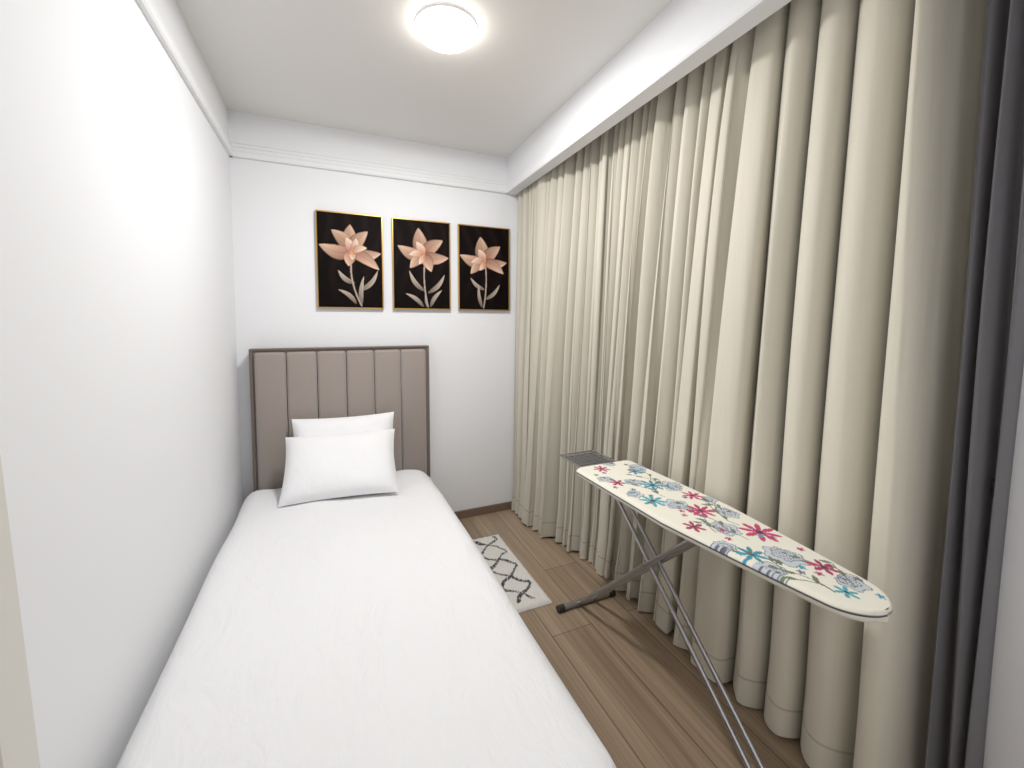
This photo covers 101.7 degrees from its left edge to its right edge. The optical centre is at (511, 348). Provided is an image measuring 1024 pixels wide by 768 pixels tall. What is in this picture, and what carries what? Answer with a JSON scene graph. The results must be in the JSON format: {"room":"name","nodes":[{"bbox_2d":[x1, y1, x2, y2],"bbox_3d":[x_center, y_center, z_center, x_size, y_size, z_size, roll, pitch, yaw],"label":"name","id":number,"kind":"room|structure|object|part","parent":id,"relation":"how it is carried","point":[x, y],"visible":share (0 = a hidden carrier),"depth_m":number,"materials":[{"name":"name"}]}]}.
{"room":"bedroom","nodes":[
{"label":"bedroom","id":0,"kind":"room"},
{"bbox_2d":[0,0,242,767],"bbox_3d":[-0.946,0.044,0.839,0.100,2.500,3.384,-1,3,-23],"label":"wall","id":1,"kind":"structure","parent":0,"point":[120,451],"depth_m":0.98,"materials":[{"name":"white paint"}]},
{"bbox_2d":[0,456,39,767],"bbox_3d":[-0.589,0.252,0.162,0.009,2.160,1.240,-1,3,-23],"label":"trim","id":2,"kind":"structure","parent":1,"relation":"attached to","point":[18,739],"depth_m":0.66,"materials":[{"name":"white painted wood"}]},
{"bbox_2d":[135,0,232,156],"bbox_3d":[-0.890,-0.997,0.804,0.022,0.079,3.184,-1,3,-23],"label":"crown molding","id":3,"kind":"structure","parent":1,"relation":"attached to","point":[147,7],"depth_m":1.49,"materials":[{"name":"white paint"}]},
{"bbox_2d":[228,110,517,511],"bbox_3d":[-0.653,-0.063,2.752,1.960,2.500,0.100,-1,3,-23],"label":"wall","id":4,"kind":"structure","parent":0,"point":[472,352],"depth_m":2.60,"materials":[{"name":"white paint"}]},
{"bbox_2d":[315,209,383,308],"bbox_3d":[-0.975,-0.526,2.517,0.376,0.570,0.022,-1,3,-23],"label":"picture","id":5,"kind":"object","parent":4,"relation":"attached to","point":[349,246],"visible":1,"depth_m":2.51,"materials":[{"name":"black paper"}]},
{"bbox_2d":[230,142,507,193],"bbox_3d":[-0.778,-1.096,2.573,1.636,0.079,0.022,-1,3,-23],"label":"crown molding","id":6,"kind":"structure","parent":4,"relation":"attached to","point":[244,151],"depth_m":2.51,"materials":[{"name":"white paint"}]},
{"bbox_2d":[391,217,450,309],"bbox_3d":[-0.581,-0.535,2.688,0.372,0.570,0.022,-1,3,-23],"label":"picture","id":7,"kind":"object","parent":4,"relation":"attached to","point":[421,260],"visible":1,"depth_m":2.68,"materials":[{"name":"black paper"}]},
{"bbox_2d":[454,501,511,518],"bbox_3d":[-0.631,1.160,2.769,1.960,0.055,0.012,-1,3,-23],"label":"baseboard","id":8,"kind":"structure","parent":4,"relation":"attached to","point":[482,510],"depth_m":2.95,"materials":[{"name":"brown wood"}]},
{"bbox_2d":[457,224,509,310],"bbox_3d":[-0.190,-0.545,2.857,0.372,0.570,0.022,-1,3,-23],"label":"picture","id":9,"kind":"object","parent":4,"relation":"attached to","point":[483,251],"visible":1,"depth_m":2.85,"materials":[{"name":"black paper"}]},
{"bbox_2d":[175,0,673,157],"bbox_3d":[-0.001,-1.277,1.175,2.160,0.100,3.384,-1,3,-23],"label":"ceiling","id":10,"kind":"structure","parent":0,"point":[362,66],"depth_m":1.83,"materials":[{"name":"white paint"}]},
{"bbox_2d":[414,1,477,53],"bbox_3d":[-0.254,-1.217,1.612,0.245,0.069,0.245,-1,3,-23],"label":"ceiling light","id":11,"kind":"object","parent":10,"relation":"attached to","point":[447,27],"depth_m":1.55,"materials":[{"name":"white plastic"}]},
{"bbox_2d":[507,0,791,194],"bbox_3d":[0.629,-1.119,1.457,0.060,0.247,3.184,-1,3,-23],"label":"beam","id":12,"kind":"structure","parent":10,"relation":"attached to","point":[679,19],"depth_m":1.70,"materials":[{"name":"white paint"}]},
{"bbox_2d":[506,0,768,193],"bbox_3d":[0.593,-1.035,1.446,0.018,0.083,3.184,-1,3,-23],"label":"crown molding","id":13,"kind":"structure","parent":12,"relation":"attached to","point":[734,12],"depth_m":1.58,"materials":[{"name":"white paint"}]},
{"bbox_2d":[511,0,1023,767],"bbox_3d":[0.585,-0.006,1.943,0.211,2.464,2.355,-2,4,-28],"label":"curtain","id":14,"kind":"object","parent":10,"relation":"hanging from","point":[785,288],"visible":0.85,"depth_m":1.24,"materials":[{"name":"fabric"}]},
{"bbox_2d":[459,509,809,767],"bbox_3d":[-0.001,1.319,1.320,1.960,0.100,3.184,-1,3,-23],"label":"floor","id":15,"kind":"structure","parent":0,"point":[642,694],"depth_m":1.59,"materials":[{"name":"brown wood"}]},
{"bbox_2d":[116,345,615,767],"bbox_3d":[-0.609,0.647,1.594,1.021,1.211,2.098,-1,3,-23],"label":"bed","id":16,"kind":"object","parent":15,"relation":"on","point":[346,616],"visible":1,"depth_m":1.25,"materials":[{"name":"white fabric"}]},
{"bbox_3d":[-0.992,0.595,2.520,0.987,1.211,0.091,-1,3,-23],"label":"headboard","id":17,"kind":"part","parent":16,"relation":"part of","materials":[{"name":"brown fabric"}]},
{"bbox_2d":[473,534,551,612],"bbox_3d":[-0.114,1.204,2.256,0.370,0.025,0.700,-1,3,-23],"label":"rug","id":18,"kind":"object","parent":15,"relation":"on","point":[521,588],"visible":0.53,"depth_m":2.20,"materials":[{"name":"white fabric"}]},
{"bbox_2d":[556,450,892,767],"bbox_3d":[0.570,0.897,1.503,0.320,0.721,1.259,-1,3,-23],"label":"ironing board","id":19,"kind":"object","parent":15,"relation":"on","point":[710,524],"visible":1,"depth_m":1.29,"materials":[{"name":"patterned fabric"},{"name":"grey steel"},{"name":"black plastic"}]},
{"bbox_2d":[983,369,1023,767],"bbox_3d":[0.945,-0.002,1.656,0.100,2.500,3.384,-1,3,-23],"label":"wall","id":20,"kind":"structure","parent":0,"point":[1004,744],"depth_m":0.99,"materials":[{"name":"white paint"}]}
]}

